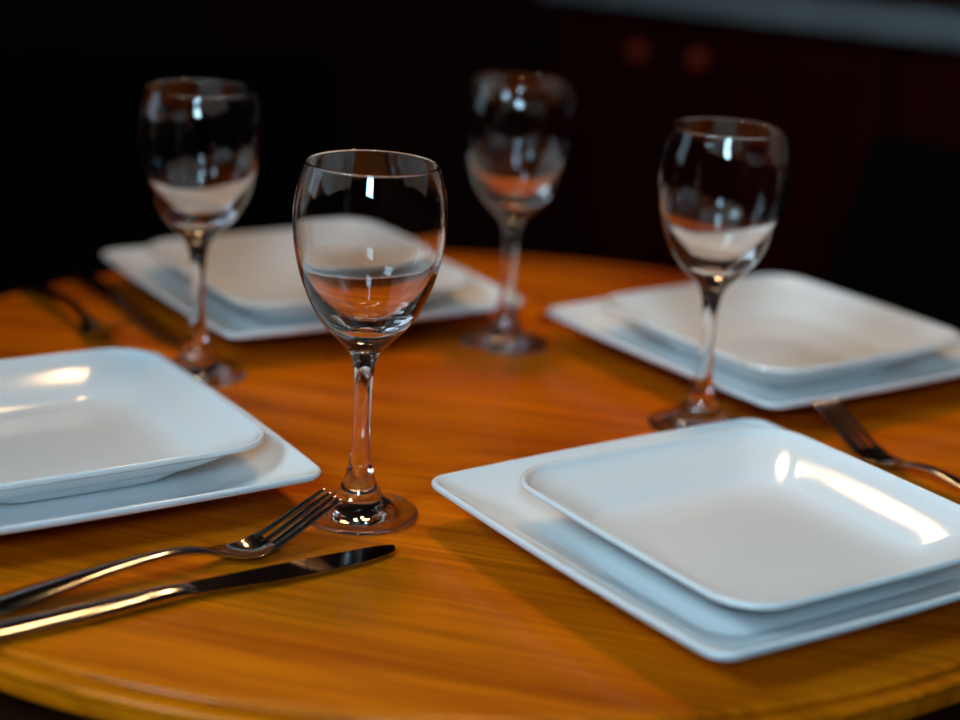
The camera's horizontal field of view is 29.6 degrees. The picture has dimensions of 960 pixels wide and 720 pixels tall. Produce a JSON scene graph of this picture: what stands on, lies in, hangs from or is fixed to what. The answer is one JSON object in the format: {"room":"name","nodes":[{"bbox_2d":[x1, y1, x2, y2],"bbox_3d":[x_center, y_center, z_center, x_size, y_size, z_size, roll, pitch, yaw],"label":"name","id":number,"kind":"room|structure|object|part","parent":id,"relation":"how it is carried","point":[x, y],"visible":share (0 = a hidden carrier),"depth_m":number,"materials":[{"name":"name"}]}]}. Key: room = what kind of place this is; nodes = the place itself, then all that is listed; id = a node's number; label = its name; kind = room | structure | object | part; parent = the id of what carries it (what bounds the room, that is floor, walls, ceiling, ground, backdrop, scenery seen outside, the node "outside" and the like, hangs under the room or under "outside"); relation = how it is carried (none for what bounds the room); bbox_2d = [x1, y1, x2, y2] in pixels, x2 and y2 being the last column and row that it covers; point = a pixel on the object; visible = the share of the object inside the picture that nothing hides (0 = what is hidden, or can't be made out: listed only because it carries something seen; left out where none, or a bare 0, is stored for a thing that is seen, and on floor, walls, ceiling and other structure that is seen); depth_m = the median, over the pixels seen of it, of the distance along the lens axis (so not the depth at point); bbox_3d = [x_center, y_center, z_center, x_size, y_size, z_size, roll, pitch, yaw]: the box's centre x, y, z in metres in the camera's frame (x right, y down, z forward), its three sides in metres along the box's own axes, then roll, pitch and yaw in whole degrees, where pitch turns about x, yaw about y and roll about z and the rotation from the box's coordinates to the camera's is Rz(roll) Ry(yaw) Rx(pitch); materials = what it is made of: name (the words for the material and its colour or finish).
{"room":"dining room","nodes":[
{"label":"dining room","id":0,"kind":"room"},
{"bbox_2d":[0,0,70,56],"bbox_3d":[-1.793,-0.843,2.019,0.100,2.500,3.968,13,20,28],"label":"wall","id":1,"kind":"structure","parent":0,"point":[28,28],"depth_m":3.66,"materials":[{"name":"black"}]},
{"bbox_2d":[70,0,562,256],"bbox_3d":[0.902,-0.894,2.708,3.900,2.500,0.102,13,20,28],"label":"wall","id":2,"kind":"structure","parent":0,"point":[405,69],"depth_m":3.39,"materials":[{"name":"black"}]},
{"bbox_3d":[-0.140,0.790,1.479,4.100,0.100,3.967,13,20,28],"label":"floor","id":3,"kind":"structure","parent":0,"visible":0},
{"bbox_2d":[0,252,959,719],"bbox_3d":[-0.026,0.390,1.355,0.890,0.750,0.895,3,17,0],"label":"dining table","id":4,"kind":"object","parent":3,"relation":"on","point":[461,621],"visible":0.51,"depth_m":0.96,"materials":[{"name":"brown wood"}]},
{"bbox_2d":[20,283,137,337],"bbox_3d":[-0.307,-0.043,1.377,0.024,0.026,0.200,-8,21,-32],"label":"fork","id":5,"kind":"object","parent":4,"relation":"on","point":[90,327],"visible":1,"depth_m":1.36,"materials":[{"name":"metal"}]},
{"bbox_3d":[-0.329,-0.048,1.409,0.020,0.013,0.123,-8,21,-32],"label":"handle","id":6,"kind":"part","parent":5,"relation":"part of","materials":[{"name":"metal"}]},
{"bbox_2d":[62,265,184,348],"bbox_3d":[-0.279,-0.044,1.421,0.019,0.008,0.248,-7,20,-31],"label":"knife","id":7,"kind":"object","parent":4,"relation":"on","point":[150,324],"visible":0.94,"depth_m":1.41,"materials":[{"name":"metal"}]},
{"bbox_3d":[-0.311,-0.062,1.470,0.019,0.008,0.125,-7,20,-31],"label":"handle","id":8,"kind":"part","parent":7,"relation":"part of","materials":[{"name":"metal"}]},
{"bbox_3d":[-0.248,-0.026,1.372,0.018,0.004,0.128,-7,20,-31],"label":"blade","id":9,"kind":"part","parent":7,"relation":"part of","materials":[{"name":"metal"}]},
{"bbox_2d":[0,351,321,534],"bbox_3d":[-0.262,0.056,1.073,0.262,0.027,0.262,-8,20,-32],"label":"dinner plate","id":10,"kind":"object","parent":4,"relation":"on","point":[274,463],"visible":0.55,"depth_m":1.04,"materials":[{"name":"white ceramic"}]},
{"bbox_2d":[0,348,264,503],"bbox_3d":[-0.257,0.044,1.078,0.209,0.032,0.209,-8,21,-32],"label":"plate","id":11,"kind":"object","parent":10,"relation":"on","point":[93,420],"visible":1,"depth_m":1.12,"materials":[{"name":"white ceramic"}]},
{"bbox_2d":[0,488,342,613],"bbox_3d":[-0.162,0.099,0.950,0.200,0.026,0.024,-9,21,-35],"label":"fork","id":12,"kind":"object","parent":4,"relation":"on","point":[255,545],"visible":1,"depth_m":0.95,"materials":[{"name":"metal"}]},
{"bbox_3d":[-0.193,0.110,0.929,0.123,0.013,0.020,-9,21,-36],"label":"handle","id":13,"kind":"part","parent":12,"relation":"part of","materials":[{"name":"metal"}]},
{"bbox_2d":[0,544,394,641],"bbox_3d":[-0.147,0.117,0.929,0.248,0.008,0.020,-8,21,-34],"label":"knife","id":14,"kind":"object","parent":4,"relation":"on","point":[82,613],"visible":1,"depth_m":0.92,"materials":[{"name":"metal"}]},
{"bbox_3d":[-0.198,0.124,0.895,0.125,0.008,0.019,-8,21,-33],"label":"handle","id":15,"kind":"part","parent":14,"relation":"part of","materials":[{"name":"metal"}]},
{"bbox_3d":[-0.097,0.111,0.962,0.128,0.004,0.018,-8,21,-33],"label":"blade","id":16,"kind":"part","parent":14,"relation":"part of","materials":[{"name":"metal"}]},
{"bbox_2d":[135,79,262,387],"bbox_3d":[-0.193,-0.086,1.247,0.085,0.201,0.085,-3,18,-19],"label":"wine glass","id":17,"kind":"object","parent":4,"relation":"on","point":[199,143],"visible":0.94,"depth_m":1.21,"materials":[{"name":"clear glass"}]},
{"bbox_3d":[-0.195,-0.047,1.260,0.014,0.060,0.014,-3,18,-19],"label":"stem","id":18,"kind":"part","parent":17,"relation":"part of","materials":[{"name":"clear glass"}]},
{"bbox_2d":[135,79,262,252],"bbox_3d":[-0.190,-0.129,1.234,0.085,0.112,0.085,-3,18,-19],"label":"bowl","id":19,"kind":"object","parent":17,"relation":"on","point":[199,143],"depth_m":1.20,"materials":[{"name":"clear glass"}]},
{"bbox_2d":[102,246,522,338],"bbox_3d":[-0.138,-0.055,1.451,0.262,0.027,0.262,-8,20,-31],"label":"dinner plate","id":20,"kind":"object","parent":4,"relation":"on","point":[227,319],"visible":0.34,"depth_m":1.43,"materials":[{"name":"white ceramic"}]},
{"bbox_2d":[148,229,472,322],"bbox_3d":[-0.137,-0.064,1.448,0.209,0.032,0.209,-8,20,-31],"label":"plate","id":21,"kind":"object","parent":20,"relation":"on","point":[257,272],"visible":0.53,"depth_m":1.47,"materials":[{"name":"white ceramic"}]},
{"bbox_2d":[292,149,447,535],"bbox_3d":[-0.064,-0.009,1.019,0.085,0.206,0.085,7,18,13],"label":"wine glass","id":22,"kind":"object","parent":4,"relation":"on","point":[369,226],"visible":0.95,"depth_m":0.98,"materials":[{"name":"clear glass"}]},
{"bbox_3d":[-0.067,0.031,1.032,0.014,0.061,0.014,3,17,0],"label":"stem","id":23,"kind":"part","parent":22,"relation":"part of","materials":[{"name":"clear glass"}]},
{"bbox_2d":[292,149,447,365],"bbox_3d":[-0.062,-0.053,1.006,0.085,0.114,0.085,3,17,0],"label":"bowl","id":24,"kind":"object","parent":22,"relation":"on","point":[369,226],"depth_m":0.97,"materials":[{"name":"clear glass"}]},
{"bbox_2d":[459,72,575,355],"bbox_3d":[0.025,-0.109,1.364,0.085,0.202,0.085,-10,22,-38],"label":"wine glass","id":25,"kind":"object","parent":4,"relation":"on","point":[518,130],"visible":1,"depth_m":1.32,"materials":[{"name":"clear glass"}]},
{"bbox_3d":[0.022,-0.070,1.377,0.014,0.060,0.014,-11,22,-38],"label":"stem","id":26,"kind":"part","parent":25,"relation":"part of","materials":[{"name":"clear glass"}]},
{"bbox_2d":[461,72,575,230],"bbox_3d":[0.027,-0.152,1.351,0.085,0.112,0.085,-11,22,-38],"label":"bowl","id":27,"kind":"object","parent":25,"relation":"on","point":[518,130],"depth_m":1.32,"materials":[{"name":"clear glass"}]},
{"bbox_2d":[536,298,554,306],"bbox_3d":[0.130,-0.046,1.472,0.200,0.026,0.024,-9,21,-34],"label":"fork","id":28,"kind":"object","parent":4,"relation":"on","point":[537,299],"visible":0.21,"depth_m":1.41,"materials":[{"name":"metal"}]},
{"bbox_2d":[538,313,553,320],"bbox_3d":[0.146,-0.051,1.526,0.248,0.008,0.020,-9,21,-34],"label":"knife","id":29,"kind":"object","parent":4,"relation":"on","point":[543,317],"visible":0.08,"depth_m":1.46,"materials":[{"name":"metal"}]},
{"bbox_2d":[431,418,959,660],"bbox_3d":[0.143,0.100,1.012,0.262,0.027,0.262,-8,21,-33],"label":"dinner plate","id":30,"kind":"object","parent":4,"relation":"on","point":[494,494],"visible":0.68,"depth_m":0.96,"materials":[{"name":"white ceramic"}]},
{"bbox_2d":[520,427,959,611],"bbox_3d":[0.153,0.094,1.000,0.209,0.032,0.209,-8,21,-33],"label":"plate","id":31,"kind":"object","parent":30,"relation":"on","point":[757,519],"visible":1,"depth_m":1.03,"materials":[{"name":"white ceramic"}]},
{"bbox_2d":[648,118,789,431],"bbox_3d":[0.154,-0.052,1.202,0.085,0.204,0.085,0,18,-13],"label":"wine glass","id":32,"kind":"object","parent":4,"relation":"on","point":[723,183],"visible":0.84,"depth_m":1.16,"materials":[{"name":"clear glass"}]},
{"bbox_3d":[0.152,-0.013,1.215,0.014,0.060,0.014,13,20,29],"label":"stem","id":33,"kind":"part","parent":32,"relation":"part of","materials":[{"name":"clear glass"}]},
{"bbox_2d":[657,118,789,299],"bbox_3d":[0.157,-0.096,1.189,0.085,0.114,0.085,13,20,29],"label":"bowl","id":34,"kind":"object","parent":32,"relation":"on","point":[723,183],"depth_m":1.16,"materials":[{"name":"clear glass"}]},
{"bbox_2d":[548,299,959,408],"bbox_3d":[0.223,-0.008,1.372,0.262,0.027,0.262,-9,21,-34],"label":"dinner plate","id":35,"kind":"object","parent":4,"relation":"on","point":[592,318],"visible":0.44,"depth_m":1.34,"materials":[{"name":"white ceramic"}]},
{"bbox_2d":[602,274,959,385],"bbox_3d":[0.224,-0.017,1.369,0.209,0.032,0.209,-9,21,-34],"label":"plate","id":36,"kind":"object","parent":35,"relation":"on","point":[776,330],"visible":0.94,"depth_m":1.40,"materials":[{"name":"white ceramic"}]},
{"bbox_2d":[815,399,959,488],"bbox_3d":[0.284,0.068,1.139,0.024,0.026,0.200,-8,21,-32],"label":"fork","id":37,"kind":"object","parent":4,"relation":"on","point":[875,454],"visible":1,"depth_m":1.19,"materials":[{"name":"metal"}]},
{"bbox_3d":[0.304,0.084,1.110,0.020,0.013,0.123,-8,21,-32],"label":"handle","id":38,"kind":"part","parent":37,"relation":"part of","materials":[{"name":"metal"}]},
{"bbox_2d":[535,4,908,286],"bbox_3d":[0.415,-0.082,2.738,0.490,0.878,0.590,13,20,28],"label":"base cabinet","id":39,"kind":"object","parent":3,"relation":"on","point":[631,75],"visible":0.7,"depth_m":2.42,"materials":[{"name":"brown wood"}]},
{"bbox_3d":[0.164,-0.098,2.586,0.186,0.770,0.030,13,20,28],"label":"door","id":40,"kind":"part","parent":39,"relation":"part of","materials":[{"name":"brown wood"}]},
{"bbox_3d":[0.213,-0.413,2.433,0.025,0.025,0.032,13,20,28],"label":"knob","id":41,"kind":"part","parent":39,"relation":"part of","materials":[{"name":"brown"}]},
{"bbox_3d":[0.289,-0.396,2.393,0.025,0.025,0.032,13,20,28],"label":"knob","id":42,"kind":"part","parent":39,"relation":"part of","materials":[{"name":"brown"}]},
{"bbox_3d":[0.376,-0.050,2.473,0.296,0.770,0.030,13,20,28],"label":"door","id":43,"kind":"part","parent":39,"relation":"part of","materials":[{"name":"brown wood"}]},
{"bbox_2d":[829,135,959,333],"bbox_3d":[0.291,0.271,1.621,0.499,0.855,0.440,-7,20,-31],"label":"dining chair","id":44,"kind":"object","parent":3,"relation":"on","point":[899,250],"visible":0.16,"depth_m":1.73,"materials":[{"name":"black fabric"}]},
{"bbox_2d":[891,45,959,150],"bbox_3d":[0.977,0.046,2.437,0.800,0.878,0.590,13,20,28],"label":"base cabinet","id":45,"kind":"object","parent":3,"relation":"on","point":[927,105],"visible":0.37,"depth_m":2.27,"materials":[{"name":"brown wood"}]},
{"bbox_2d":[548,0,959,50],"bbox_3d":[0.883,-0.434,2.392,1.500,0.048,0.618,13,20,28],"label":"countertop","id":46,"kind":"structure","parent":45,"relation":"on","point":[923,23],"depth_m":2.30,"materials":[{"name":"grey stone"}]}
]}

